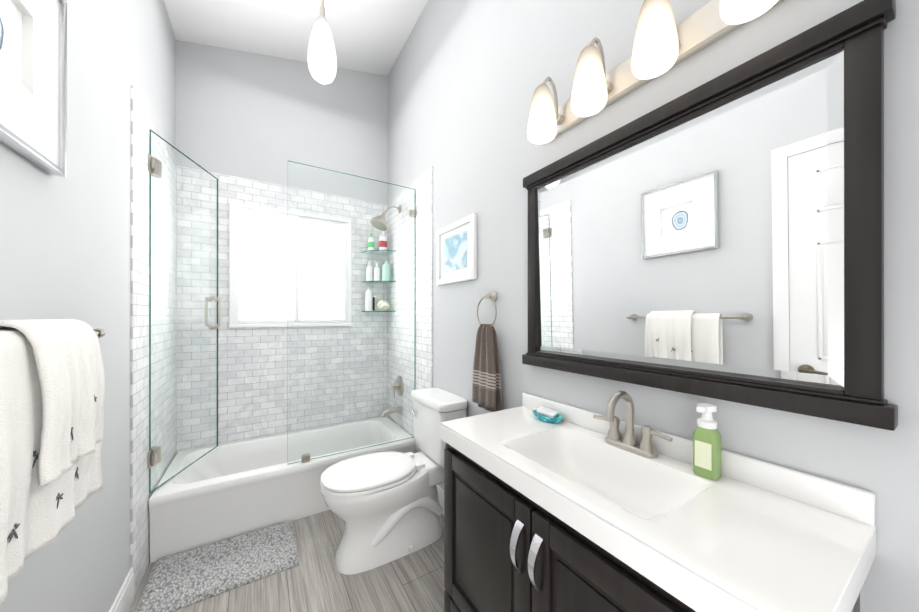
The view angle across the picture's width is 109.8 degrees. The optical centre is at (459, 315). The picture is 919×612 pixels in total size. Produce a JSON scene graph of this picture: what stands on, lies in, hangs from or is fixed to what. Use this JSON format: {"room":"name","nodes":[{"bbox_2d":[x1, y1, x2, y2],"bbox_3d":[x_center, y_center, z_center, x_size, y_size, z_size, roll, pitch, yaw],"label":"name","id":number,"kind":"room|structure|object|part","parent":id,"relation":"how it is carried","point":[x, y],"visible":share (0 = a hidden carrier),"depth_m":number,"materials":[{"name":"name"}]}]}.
{"room":"bathroom","nodes":[
{"label":"bathroom","id":0,"kind":"room"},
{"bbox_2d":[0,0,175,611],"bbox_3d":[-0.973,-0.576,0.530,0.100,3.750,4.210,0,0,-32],"label":"wall","id":1,"kind":"structure","parent":0,"point":[65,247],"depth_m":1.15,"materials":[{"name":"paint"}]},
{"bbox_2d":[0,0,66,176],"bbox_3d":[-0.999,-0.638,0.702,0.034,0.495,0.480,0,0,-32],"label":"picture","id":2,"kind":"object","parent":1,"relation":"attached to","point":[33,81],"visible":1,"depth_m":0.80,"materials":[{"name":"silver metal"}]},
{"bbox_2d":[0,319,105,603],"bbox_3d":[-0.939,0.249,0.709,0.144,0.481,0.752,0,0,-32],"label":"towel","id":3,"kind":"object","parent":1,"relation":"attached to","point":[52,386],"visible":1,"depth_m":0.67,"materials":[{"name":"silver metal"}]},
{"bbox_2d":[109,568,133,611],"bbox_3d":[-0.679,1.224,0.163,0.014,0.150,3.080,0,0,-32],"label":"baseboard","id":4,"kind":"structure","parent":1,"relation":"attached to","point":[123,600],"depth_m":1.39,"materials":[{"name":"white wood"}]},
{"bbox_2d":[130,85,176,596],"bbox_3d":[-1.739,0.125,1.866,0.008,2.350,0.930,0,0,-32],"label":"wall tile","id":5,"kind":"structure","parent":1,"relation":"attached to","point":[142,124],"depth_m":1.67,"materials":[{"name":"tile"}]},
{"bbox_2d":[176,40,387,204],"bbox_3d":[-1.362,-0.574,2.707,1.535,3.750,0.100,0,0,-32],"label":"wall","id":6,"kind":"structure","parent":0,"point":[254,116],"depth_m":2.60,"materials":[{"name":"paint"}]},
{"bbox_2d":[177,166,386,450],"bbox_3d":[-1.334,0.126,2.659,1.517,2.350,0.010,0,0,-32],"label":"wall tile","id":7,"kind":"structure","parent":6,"relation":"attached to","point":[255,368],"depth_m":2.52,"materials":[{"name":"tile"}]},
{"bbox_2d":[229,202,350,327],"bbox_3d":[-1.336,-0.380,2.634,0.883,0.938,0.028,0,0,-32],"label":"window","id":8,"kind":"structure","parent":6,"relation":"in","point":[264,251],"depth_m":2.60,"materials":[{"name":"white glass"}]},
{"bbox_2d":[129,510,445,611],"bbox_3d":[-0.278,1.349,0.960,1.735,0.100,4.210,0,0,-32],"label":"floor","id":9,"kind":"structure","parent":0,"point":[314,580],"depth_m":1.56,"materials":[{"name":"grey wood"}]},
{"bbox_2d":[135,521,298,611],"bbox_3d":[-1.216,1.286,1.690,0.642,0.028,0.410,0,0,-32],"label":"bath mat","id":10,"kind":"object","parent":9,"relation":"on","point":[180,580],"visible":1,"depth_m":1.64,"materials":[{"name":"grey fabric"}]},
{"bbox_2d":[149,416,415,562],"bbox_3d":[-1.149,1.123,2.360,1.511,0.355,0.687,0,0,-32],"label":"bathtub","id":11,"kind":"object","parent":9,"relation":"on","point":[220,492],"visible":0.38,"depth_m":2.02,"materials":[{"name":"white ceramic"}]},
{"bbox_2d":[148,129,220,492],"bbox_3d":[-1.689,-0.024,1.990,0.093,1.913,0.656,0,0,-8],"label":"glass","id":12,"kind":"object","parent":11,"relation":"on","point":[155,456],"depth_m":1.88,"materials":[{"name":"teal"}]},
{"bbox_2d":[287,355,413,463],"bbox_3d":[-0.724,0.596,2.261,0.853,0.693,0.034,0,0,-32],"label":"glass","id":13,"kind":"object","parent":11,"relation":"on","point":[305,457],"depth_m":2.14,"materials":[{"name":"teal"}]},
{"bbox_2d":[288,160,415,218],"bbox_3d":[-0.715,-0.854,2.268,0.865,0.240,0.034,0,0,-32],"label":"glass","id":14,"kind":"object","parent":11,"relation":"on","point":[412,213],"depth_m":2.30,"materials":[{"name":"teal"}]},
{"bbox_2d":[320,387,467,574],"bbox_3d":[-0.381,0.894,1.846,0.766,0.812,0.444,0,0,-32],"label":"toilet","id":15,"kind":"object","parent":9,"relation":"on","point":[385,507],"visible":0.98,"depth_m":1.74,"materials":[{"name":"white ceramic"}]},
{"bbox_2d":[440,391,875,611],"bbox_3d":[0.358,0.763,0.931,0.481,1.072,0.990,0,0,-32],"label":"bathroom vanity","id":16,"kind":"object","parent":9,"relation":"on","point":[552,506],"visible":1,"depth_m":0.76,"materials":[{"name":"white stone"}]},
{"bbox_3d":[0.348,0.388,1.278,0.090,0.045,0.140,0,0,-32],"label":"soap dish","id":17,"kind":"part","parent":16,"relation":"part of","materials":[{"name":"teal glass"}]},
{"bbox_2d":[593,391,672,457],"bbox_3d":[0.492,0.319,0.979,0.145,0.183,0.246,0,0,-32],"label":"faucet","id":18,"kind":"object","parent":16,"relation":"on","point":[630,440],"depth_m":0.98,"materials":[{"name":"silver metal"}]},
{"bbox_2d":[693,403,721,480],"bbox_3d":[0.630,0.319,0.826,0.063,0.182,0.052,0,0,-32],"label":"soap dispenser","id":19,"kind":"object","parent":16,"relation":"on","point":[707,440],"depth_m":0.81,"materials":[{"name":"green plastic"}]},
{"bbox_2d":[164,0,427,75],"bbox_3d":[-0.278,-2.168,0.963,1.735,0.512,4.210,0,0,-32],"label":"ceiling","id":20,"kind":"structure","parent":0,"point":[370,36],"depth_m":2.34,"materials":[{"name":"paint"}]},
{"bbox_2d":[307,0,336,83],"bbox_3d":[-0.684,-1.637,1.611,0.136,0.934,0.136,0,0,-32],"label":"pendant lamp","id":21,"kind":"object","parent":20,"relation":"hanging from","point":[322,61],"visible":1,"depth_m":1.57,"materials":[{"name":"white glass"}]},
{"bbox_2d":[388,0,918,611],"bbox_3d":[0.416,-0.575,1.392,0.100,3.750,4.210,0,0,-32],"label":"wall","id":22,"kind":"structure","parent":0,"point":[466,78],"depth_m":1.22,"materials":[{"name":"paint"}]},
{"bbox_2d":[362,231,395,311],"bbox_3d":[-0.726,-0.409,2.890,0.236,0.751,0.236,0,0,-32],"label":"glass corner shelf","id":23,"kind":"object","parent":22,"relation":"attached to","point":[382,305],"depth_m":2.88,"materials":[{"name":"teal"}]},
{"bbox_2d":[365,287,371,310],"bbox_3d":[-0.815,-0.148,2.897,0.064,0.210,0.064,0,0,-32],"label":"bottle","id":24,"kind":"object","parent":23,"relation":"on","point":[368,304],"depth_m":2.87,"materials":[{"name":"white plastic"}]},
{"bbox_2d":[368,233,374,251],"bbox_3d":[-0.792,-0.660,2.900,0.057,0.165,0.057,0,0,-32],"label":"bottle","id":25,"kind":"object","parent":23,"relation":"on","point":[370,240],"depth_m":2.88,"materials":[{"name":"white plastic"}]},
{"bbox_2d":[379,231,386,251],"bbox_3d":[-0.688,-0.681,2.912,0.073,0.207,0.051,0,0,-32],"label":"bottle","id":26,"kind":"object","parent":23,"relation":"on","point":[382,238],"depth_m":2.89,"materials":[{"name":"white plastic"}]},
{"bbox_2d":[387,166,432,452],"bbox_3d":[-0.440,0.126,2.667,0.010,2.350,0.940,0,0,-32],"label":"wall tile","id":27,"kind":"structure","parent":22,"relation":"attached to","point":[419,296],"depth_m":2.58,"materials":[{"name":"tile"}]},
{"bbox_2d":[370,205,403,416],"bbox_3d":[-0.618,-0.052,2.696,0.258,1.787,0.183,0,0,-32],"label":"shower fixtures","id":28,"kind":"object","parent":27,"relation":"attached to","point":[379,224],"depth_m":2.70,"materials":[{"name":"silver metal"}]},
{"bbox_2d":[436,485,443,514],"bbox_3d":[0.616,1.224,0.961,0.014,0.150,3.070,0,0,-32],"label":"baseboard","id":29,"kind":"structure","parent":22,"relation":"attached to","point":[440,490],"depth_m":2.14,"materials":[{"name":"white wood"}]},
{"bbox_2d":[436,213,476,285],"bbox_3d":[-0.029,-0.390,1.992,0.022,0.370,0.450,0,0,-32],"label":"picture","id":30,"kind":"object","parent":22,"relation":"attached to","point":[456,251],"visible":1,"depth_m":1.96,"materials":[{"name":"white"}]},
{"bbox_2d":[472,291,500,411],"bbox_3d":[0.147,0.178,1.657,0.077,0.613,0.192,0,0,-32],"label":"towel ring","id":31,"kind":"object","parent":22,"relation":"attached to","point":[486,386],"visible":1,"depth_m":1.62,"materials":[{"name":"fabric"}]},
{"bbox_2d":[527,0,783,143],"bbox_3d":[0.504,-0.799,0.982,0.181,0.242,0.840,0,0,-32],"label":"sconce","id":32,"kind":"object","parent":22,"relation":"attached to","point":[663,42],"visible":1,"depth_m":0.92,"materials":[{"name":"beige glass"}]},
{"bbox_2d":[522,0,897,430],"bbox_3d":[0.557,-0.199,1.023,0.048,0.822,0.987,0,0,-32],"label":"framed mirror","id":33,"kind":"object","parent":22,"relation":"attached to","point":[720,237],"visible":0.98,"depth_m":0.80,"materials":[{"name":"brown wood"}]}
]}

